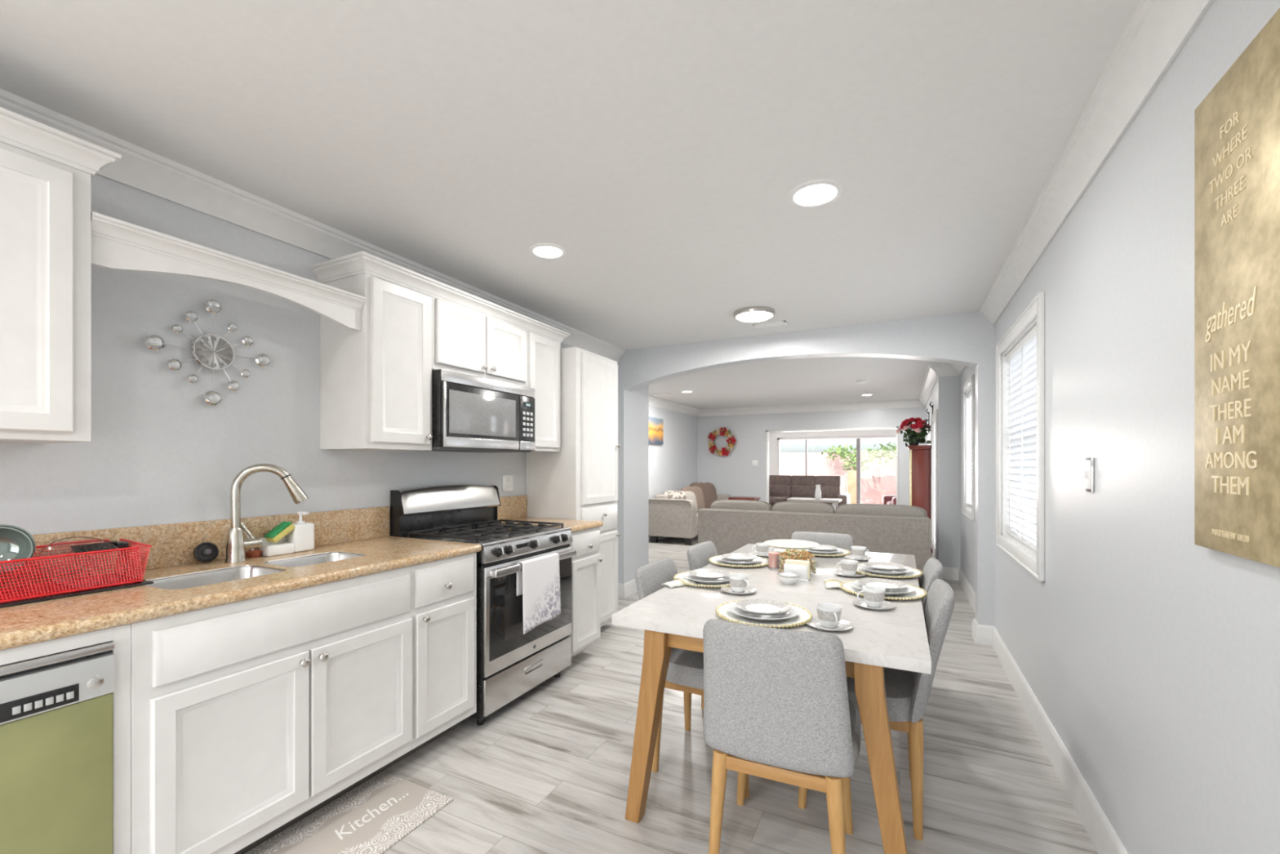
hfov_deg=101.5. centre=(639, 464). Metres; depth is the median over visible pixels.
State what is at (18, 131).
crown molding
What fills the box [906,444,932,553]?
curio cabinet
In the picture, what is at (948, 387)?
wall
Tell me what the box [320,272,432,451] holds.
upper cabinet
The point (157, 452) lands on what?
wall
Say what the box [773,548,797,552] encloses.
napkin
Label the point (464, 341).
upper cabinet
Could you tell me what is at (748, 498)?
table
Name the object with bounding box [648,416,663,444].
canvas painting
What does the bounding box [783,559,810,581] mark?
napkin holder
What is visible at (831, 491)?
cushion
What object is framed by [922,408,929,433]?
wall sconce
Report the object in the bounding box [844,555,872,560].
saucer
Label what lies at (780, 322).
ceiling vent
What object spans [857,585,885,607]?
coffee cup
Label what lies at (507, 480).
wall outlet
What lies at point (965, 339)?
wall
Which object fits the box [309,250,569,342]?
crown molding
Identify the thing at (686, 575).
dinner plate
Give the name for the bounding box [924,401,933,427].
wall sconce
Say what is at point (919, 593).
charger plate
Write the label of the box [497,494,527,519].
backsplash
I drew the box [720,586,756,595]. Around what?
saucer
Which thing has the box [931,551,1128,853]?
baseboard
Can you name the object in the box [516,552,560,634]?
dish towel
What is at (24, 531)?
glass bowl
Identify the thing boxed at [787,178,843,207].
recessed light
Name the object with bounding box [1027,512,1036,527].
patio
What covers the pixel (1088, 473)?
light switch
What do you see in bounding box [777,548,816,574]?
centrepiece
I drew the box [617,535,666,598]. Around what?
baseboard
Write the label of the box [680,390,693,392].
recessed light
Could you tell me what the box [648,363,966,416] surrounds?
crown molding
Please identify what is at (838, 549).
dinner plate
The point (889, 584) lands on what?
salad plate
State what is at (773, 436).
door frame
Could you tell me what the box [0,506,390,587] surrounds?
backsplash
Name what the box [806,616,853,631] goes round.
saucer
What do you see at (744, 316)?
diffuser
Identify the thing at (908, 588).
dinner plate
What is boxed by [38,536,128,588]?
glass plate
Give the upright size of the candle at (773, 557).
0.084 m
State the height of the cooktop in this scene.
0.034 m
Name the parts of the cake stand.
platter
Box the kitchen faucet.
[224,463,307,563]
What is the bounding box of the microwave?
[431,368,535,453]
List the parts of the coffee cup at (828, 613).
handle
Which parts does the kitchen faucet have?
lever, spout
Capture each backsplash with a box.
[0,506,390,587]
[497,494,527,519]
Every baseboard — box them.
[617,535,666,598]
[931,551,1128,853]
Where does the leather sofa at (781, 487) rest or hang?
on the floor
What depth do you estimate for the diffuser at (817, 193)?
2.18 m
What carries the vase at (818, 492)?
on the coffee table at (834, 502)
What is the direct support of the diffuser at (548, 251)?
attached to the recessed light at (547, 251)
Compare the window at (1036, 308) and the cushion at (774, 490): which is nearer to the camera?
the window at (1036, 308)
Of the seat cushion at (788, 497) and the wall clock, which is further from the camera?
the seat cushion at (788, 497)
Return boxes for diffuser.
[533,246,562,257]
[735,311,773,322]
[793,184,836,204]
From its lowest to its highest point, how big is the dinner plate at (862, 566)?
0.022 m
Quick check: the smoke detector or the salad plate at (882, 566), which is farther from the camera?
the smoke detector
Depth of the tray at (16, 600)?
1.55 m
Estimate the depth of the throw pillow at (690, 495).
9.16 m
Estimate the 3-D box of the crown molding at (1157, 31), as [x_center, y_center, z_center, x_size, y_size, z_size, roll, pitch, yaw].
[1.013,-1.071,0.758,0.092,0.118,6.820,0,0,26]
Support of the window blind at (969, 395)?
attached to the window at (969, 384)
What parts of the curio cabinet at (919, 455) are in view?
cornice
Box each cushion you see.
[696,512,697,524]
[710,499,772,511]
[768,475,791,485]
[768,484,791,497]
[768,496,789,504]
[772,501,835,513]
[786,496,813,501]
[791,475,815,485]
[791,484,815,497]
[815,475,840,486]
[815,485,840,497]
[821,497,837,504]
[835,503,927,516]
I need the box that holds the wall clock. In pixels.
[144,298,271,405]
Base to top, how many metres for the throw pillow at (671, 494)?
0.441 m
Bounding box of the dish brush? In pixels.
[242,522,262,557]
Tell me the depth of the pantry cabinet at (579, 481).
3.87 m
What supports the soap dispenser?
on the countertop at (365, 531)
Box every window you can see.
[930,408,937,558]
[962,373,974,520]
[995,291,1044,581]
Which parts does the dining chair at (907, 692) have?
leg, seat, seat frame, leg, leg, backrest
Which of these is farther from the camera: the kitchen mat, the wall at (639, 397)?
the wall at (639, 397)
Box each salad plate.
[688,568,730,579]
[721,553,756,560]
[735,598,791,614]
[809,544,837,551]
[857,577,907,590]
[863,561,906,570]
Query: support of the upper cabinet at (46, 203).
attached to the wall at (157, 452)
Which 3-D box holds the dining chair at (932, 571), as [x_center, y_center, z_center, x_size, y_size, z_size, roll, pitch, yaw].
[1.162,0.887,2.571,0.568,0.848,0.478,0,0,26]
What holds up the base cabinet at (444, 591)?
on the floor
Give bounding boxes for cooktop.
[404,523,570,546]
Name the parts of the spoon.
handle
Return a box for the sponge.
[263,521,295,542]
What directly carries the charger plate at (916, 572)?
on the dining table at (895, 637)
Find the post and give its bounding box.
[848,470,856,503]
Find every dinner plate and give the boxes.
[682,571,733,583]
[715,555,762,564]
[727,600,799,621]
[804,547,843,554]
[850,579,915,595]
[857,563,912,574]
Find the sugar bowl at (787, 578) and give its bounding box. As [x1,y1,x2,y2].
[777,572,799,584]
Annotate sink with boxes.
[146,551,365,589]
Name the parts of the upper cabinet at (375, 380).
door, knob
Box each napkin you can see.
[661,577,697,587]
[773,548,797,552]
[823,578,841,588]
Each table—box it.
[611,543,931,853]
[728,496,760,500]
[786,497,842,511]
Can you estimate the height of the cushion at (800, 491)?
0.332 m
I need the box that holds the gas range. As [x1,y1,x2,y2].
[390,484,576,725]
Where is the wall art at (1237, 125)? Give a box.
[1194,8,1279,567]
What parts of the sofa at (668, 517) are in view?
arm, arm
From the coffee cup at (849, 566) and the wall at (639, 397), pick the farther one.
the wall at (639, 397)
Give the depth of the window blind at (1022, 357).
3.05 m
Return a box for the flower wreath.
[707,426,736,455]
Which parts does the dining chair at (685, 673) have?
backrest, leg, seat frame, seat, leg, leg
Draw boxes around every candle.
[768,551,779,568]
[924,413,929,420]
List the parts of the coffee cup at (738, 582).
handle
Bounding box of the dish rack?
[0,537,153,608]
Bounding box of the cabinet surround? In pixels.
[0,623,130,853]
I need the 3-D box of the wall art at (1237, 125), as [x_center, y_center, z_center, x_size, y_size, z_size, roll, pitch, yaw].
[1.185,-0.310,1.028,0.024,0.980,0.326,0,0,26]
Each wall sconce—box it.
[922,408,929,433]
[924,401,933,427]
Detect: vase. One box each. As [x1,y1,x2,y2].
[814,484,821,498]
[896,417,930,447]
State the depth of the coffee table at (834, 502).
10.93 m
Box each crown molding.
[0,88,625,362]
[0,106,121,176]
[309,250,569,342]
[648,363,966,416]
[979,0,1214,325]
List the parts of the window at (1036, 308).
sash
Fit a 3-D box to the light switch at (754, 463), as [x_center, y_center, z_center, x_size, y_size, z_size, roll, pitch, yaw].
[2.296,-0.035,10.462,0.120,0.115,0.016,0,0,26]
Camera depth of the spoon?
2.27 m
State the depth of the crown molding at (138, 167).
2.15 m
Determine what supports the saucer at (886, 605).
on the dining table at (895, 637)
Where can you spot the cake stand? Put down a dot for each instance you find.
(780, 544)
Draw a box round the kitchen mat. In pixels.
[244,771,453,853]
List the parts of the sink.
bowl, bowl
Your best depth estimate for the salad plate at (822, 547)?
3.27 m
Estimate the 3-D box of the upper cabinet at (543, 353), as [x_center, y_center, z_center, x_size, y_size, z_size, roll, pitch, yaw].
[-0.795,-0.495,3.649,0.349,0.800,0.372,0,0,26]
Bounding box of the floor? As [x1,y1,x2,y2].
[248,534,1097,853]
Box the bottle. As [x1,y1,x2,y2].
[286,522,314,552]
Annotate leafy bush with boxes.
[862,441,896,465]
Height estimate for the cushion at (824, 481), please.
0.261 m
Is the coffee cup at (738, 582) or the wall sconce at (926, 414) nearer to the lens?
the coffee cup at (738, 582)
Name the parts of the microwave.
door, control panel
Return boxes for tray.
[0,579,153,608]
[258,535,294,556]
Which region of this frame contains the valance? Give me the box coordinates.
[91,211,366,330]
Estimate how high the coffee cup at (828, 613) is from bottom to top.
0.068 m
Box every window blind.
[967,391,971,506]
[1005,324,1036,551]
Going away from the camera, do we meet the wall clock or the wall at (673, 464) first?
the wall clock
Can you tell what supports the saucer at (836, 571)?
on the dining table at (895, 637)
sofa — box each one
[648,493,731,545]
[697,508,931,582]
[768,475,850,507]
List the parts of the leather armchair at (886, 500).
arm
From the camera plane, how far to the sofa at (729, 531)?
6.14 m
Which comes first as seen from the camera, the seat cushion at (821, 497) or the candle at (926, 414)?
the candle at (926, 414)
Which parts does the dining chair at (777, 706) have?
leg, leg, seat frame, backrest, seat, leg, leg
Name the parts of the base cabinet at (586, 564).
drawer, door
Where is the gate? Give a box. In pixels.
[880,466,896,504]
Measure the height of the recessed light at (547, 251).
0.009 m
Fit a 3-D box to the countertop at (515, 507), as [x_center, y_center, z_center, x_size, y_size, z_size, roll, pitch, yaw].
[-0.643,0.326,3.585,0.677,0.201,0.385,0,0,26]
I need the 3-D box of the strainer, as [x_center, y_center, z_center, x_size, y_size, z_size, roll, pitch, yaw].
[-1.716,0.346,2.068,0.040,0.080,0.080,0,0,26]
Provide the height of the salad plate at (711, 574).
0.020 m
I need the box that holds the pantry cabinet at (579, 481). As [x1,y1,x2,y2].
[525,346,620,626]
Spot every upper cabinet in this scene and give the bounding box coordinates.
[0,141,91,443]
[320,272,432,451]
[431,297,526,386]
[526,330,559,452]
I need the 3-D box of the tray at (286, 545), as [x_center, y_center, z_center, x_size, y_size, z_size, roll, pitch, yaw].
[-1.575,0.350,2.268,0.070,0.075,0.111,0,0,26]
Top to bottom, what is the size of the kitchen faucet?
0.393 m
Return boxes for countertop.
[0,506,481,650]
[497,494,603,532]
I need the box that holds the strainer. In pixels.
[193,542,218,562]
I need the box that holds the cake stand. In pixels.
[764,539,819,556]
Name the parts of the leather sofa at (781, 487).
arm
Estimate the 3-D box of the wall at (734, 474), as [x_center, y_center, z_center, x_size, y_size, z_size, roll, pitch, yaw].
[3.182,0.080,10.099,4.350,2.460,0.120,0,0,26]
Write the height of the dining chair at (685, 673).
0.848 m
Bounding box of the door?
[777,435,896,503]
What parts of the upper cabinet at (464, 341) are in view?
door, knob, knob, door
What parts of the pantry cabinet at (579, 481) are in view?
drawer, door, door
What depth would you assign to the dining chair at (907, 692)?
1.84 m
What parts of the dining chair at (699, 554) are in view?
leg, backrest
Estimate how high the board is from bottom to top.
0.100 m
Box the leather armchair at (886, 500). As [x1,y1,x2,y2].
[882,495,896,504]
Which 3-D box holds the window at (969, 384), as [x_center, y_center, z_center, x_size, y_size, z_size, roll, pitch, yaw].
[3.292,-0.160,5.120,0.154,1.344,0.824,0,0,26]
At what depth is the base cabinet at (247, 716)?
1.69 m
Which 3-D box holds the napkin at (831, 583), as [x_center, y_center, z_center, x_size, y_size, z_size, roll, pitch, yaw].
[0.880,0.538,2.377,0.078,0.038,0.153,0,0,16]
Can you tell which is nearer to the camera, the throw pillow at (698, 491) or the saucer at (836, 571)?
the saucer at (836, 571)
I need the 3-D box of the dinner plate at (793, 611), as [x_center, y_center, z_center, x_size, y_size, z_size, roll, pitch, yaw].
[0.447,0.533,1.899,0.256,0.022,0.256,0,0,26]
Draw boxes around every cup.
[728,573,749,592]
[751,542,768,555]
[816,602,841,627]
[835,559,857,575]
[850,546,869,559]
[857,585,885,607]
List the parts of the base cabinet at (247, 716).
door, false drawer, knob, knob, door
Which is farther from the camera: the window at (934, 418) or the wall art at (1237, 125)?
the window at (934, 418)
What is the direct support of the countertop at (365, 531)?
on the base cabinet at (247, 716)
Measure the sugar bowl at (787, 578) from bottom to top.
0.051 m
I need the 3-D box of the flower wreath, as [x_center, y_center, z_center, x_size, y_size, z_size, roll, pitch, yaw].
[1.665,-0.476,10.666,0.604,0.587,0.191,0,0,26]
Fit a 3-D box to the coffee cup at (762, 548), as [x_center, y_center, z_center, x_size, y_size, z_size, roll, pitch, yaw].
[0.740,0.512,3.168,0.091,0.068,0.082,0,0,-33]
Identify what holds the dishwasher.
in the cabinet surround
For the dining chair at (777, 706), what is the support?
on the floor
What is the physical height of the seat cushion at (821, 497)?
0.160 m
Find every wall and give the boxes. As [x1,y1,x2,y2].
[0,173,573,536]
[617,311,994,626]
[631,385,648,580]
[648,404,697,498]
[697,406,924,505]
[780,451,1036,513]
[924,378,937,559]
[937,375,959,568]
[960,0,1279,853]
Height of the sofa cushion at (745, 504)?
0.408 m
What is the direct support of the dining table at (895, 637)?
on the floor
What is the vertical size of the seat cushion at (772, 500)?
0.160 m
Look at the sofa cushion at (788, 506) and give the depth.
6.42 m
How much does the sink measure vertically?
0.194 m
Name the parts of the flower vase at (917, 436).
flower, flower, flower, flower, flower, flower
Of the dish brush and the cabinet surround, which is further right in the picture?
the dish brush
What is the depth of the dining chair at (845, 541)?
3.53 m
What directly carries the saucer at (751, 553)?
on the dining table at (895, 637)
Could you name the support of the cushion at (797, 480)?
on the leather sofa at (781, 487)
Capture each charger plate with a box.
[673,570,733,587]
[708,555,768,567]
[715,599,812,627]
[797,548,850,556]
[840,579,927,599]
[856,563,922,577]
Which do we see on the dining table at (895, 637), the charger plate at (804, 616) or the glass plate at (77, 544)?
the charger plate at (804, 616)
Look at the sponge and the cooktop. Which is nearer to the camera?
the sponge
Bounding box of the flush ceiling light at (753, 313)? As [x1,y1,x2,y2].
[733,306,775,322]
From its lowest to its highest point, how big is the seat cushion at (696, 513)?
0.160 m
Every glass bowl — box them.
[0,524,35,570]
[0,526,33,573]
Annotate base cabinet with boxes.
[130,565,412,853]
[411,552,476,749]
[568,526,602,658]
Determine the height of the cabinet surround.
0.882 m
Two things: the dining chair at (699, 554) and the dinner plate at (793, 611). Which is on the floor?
the dining chair at (699, 554)
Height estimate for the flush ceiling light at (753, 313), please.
0.054 m
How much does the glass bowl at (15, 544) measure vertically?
0.130 m
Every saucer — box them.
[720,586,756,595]
[750,551,768,556]
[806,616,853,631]
[833,569,865,577]
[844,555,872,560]
[853,598,895,609]
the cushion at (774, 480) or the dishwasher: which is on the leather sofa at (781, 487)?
the cushion at (774, 480)
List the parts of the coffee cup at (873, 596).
handle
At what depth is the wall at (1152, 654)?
1.48 m
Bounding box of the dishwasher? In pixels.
[0,641,115,853]
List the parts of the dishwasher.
handle, control panel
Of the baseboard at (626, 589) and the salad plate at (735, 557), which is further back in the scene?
the baseboard at (626, 589)
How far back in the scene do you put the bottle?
2.33 m
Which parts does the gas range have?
backguard panel, knob, knob, storage drawer, oven door, control panel, door glass, handle, drawer pull, knob, knob, knob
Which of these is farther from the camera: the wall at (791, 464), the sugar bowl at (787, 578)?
the wall at (791, 464)
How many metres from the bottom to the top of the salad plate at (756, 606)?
0.020 m
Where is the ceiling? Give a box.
[0,0,1140,409]
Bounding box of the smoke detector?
[856,379,866,382]
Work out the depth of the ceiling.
1.77 m
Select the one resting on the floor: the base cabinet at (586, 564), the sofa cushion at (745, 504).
the base cabinet at (586, 564)
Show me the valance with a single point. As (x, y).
(117, 244)
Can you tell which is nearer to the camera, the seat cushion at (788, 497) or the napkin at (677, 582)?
the napkin at (677, 582)
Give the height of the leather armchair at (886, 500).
0.932 m
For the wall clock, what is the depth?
2.10 m
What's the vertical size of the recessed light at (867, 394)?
0.009 m
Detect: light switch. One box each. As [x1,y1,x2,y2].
[751,460,757,466]
[1083,457,1093,492]
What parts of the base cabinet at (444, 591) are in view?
knob, drawer, door, knob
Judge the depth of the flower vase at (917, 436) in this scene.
7.20 m
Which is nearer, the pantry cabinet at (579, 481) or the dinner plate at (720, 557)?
the dinner plate at (720, 557)
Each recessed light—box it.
[528,243,566,258]
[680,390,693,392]
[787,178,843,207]
[860,393,873,395]
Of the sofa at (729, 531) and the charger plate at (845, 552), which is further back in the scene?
the sofa at (729, 531)
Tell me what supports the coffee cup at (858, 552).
on the saucer at (849, 557)
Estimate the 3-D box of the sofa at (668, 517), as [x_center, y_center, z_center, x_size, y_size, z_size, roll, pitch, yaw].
[0.996,0.910,9.631,0.792,0.800,2.264,0,0,26]
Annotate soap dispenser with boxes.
[258,511,314,556]
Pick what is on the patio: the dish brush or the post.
the post
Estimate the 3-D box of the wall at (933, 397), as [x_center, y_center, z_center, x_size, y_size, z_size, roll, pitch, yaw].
[4.299,0.080,7.606,0.130,2.460,3.350,0,0,26]
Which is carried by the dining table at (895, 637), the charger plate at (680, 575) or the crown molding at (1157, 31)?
the charger plate at (680, 575)
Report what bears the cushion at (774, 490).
on the leather sofa at (781, 487)
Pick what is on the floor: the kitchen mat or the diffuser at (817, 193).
the kitchen mat
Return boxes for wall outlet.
[502,475,512,491]
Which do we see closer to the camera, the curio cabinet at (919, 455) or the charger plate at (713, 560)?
the charger plate at (713, 560)
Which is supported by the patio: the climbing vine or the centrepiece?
the climbing vine
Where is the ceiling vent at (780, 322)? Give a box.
[752,320,787,328]
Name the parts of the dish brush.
handle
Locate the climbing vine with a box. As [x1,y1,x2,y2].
[817,444,875,472]
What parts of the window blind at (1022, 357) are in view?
head rail, rail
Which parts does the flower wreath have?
flower, flower, flower, flower, flower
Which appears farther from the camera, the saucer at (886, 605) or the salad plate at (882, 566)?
the salad plate at (882, 566)
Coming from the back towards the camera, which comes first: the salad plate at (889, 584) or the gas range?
the gas range
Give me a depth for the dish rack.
1.58 m
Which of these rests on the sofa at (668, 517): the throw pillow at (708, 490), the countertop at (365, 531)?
the throw pillow at (708, 490)
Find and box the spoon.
[702,587,726,593]
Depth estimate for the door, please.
12.51 m
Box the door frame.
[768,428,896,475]
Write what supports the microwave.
attached to the upper cabinet at (464, 341)
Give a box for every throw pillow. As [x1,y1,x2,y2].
[662,490,686,499]
[680,486,705,512]
[683,491,697,509]
[689,482,717,508]
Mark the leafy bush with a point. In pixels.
(885, 452)
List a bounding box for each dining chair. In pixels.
[635,557,749,798]
[687,541,717,708]
[702,618,861,853]
[791,531,853,550]
[797,578,955,839]
[919,557,942,607]
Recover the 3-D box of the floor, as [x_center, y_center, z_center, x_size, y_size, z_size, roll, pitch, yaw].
[0.379,1.360,4.346,4.710,0.100,12.920,0,0,26]

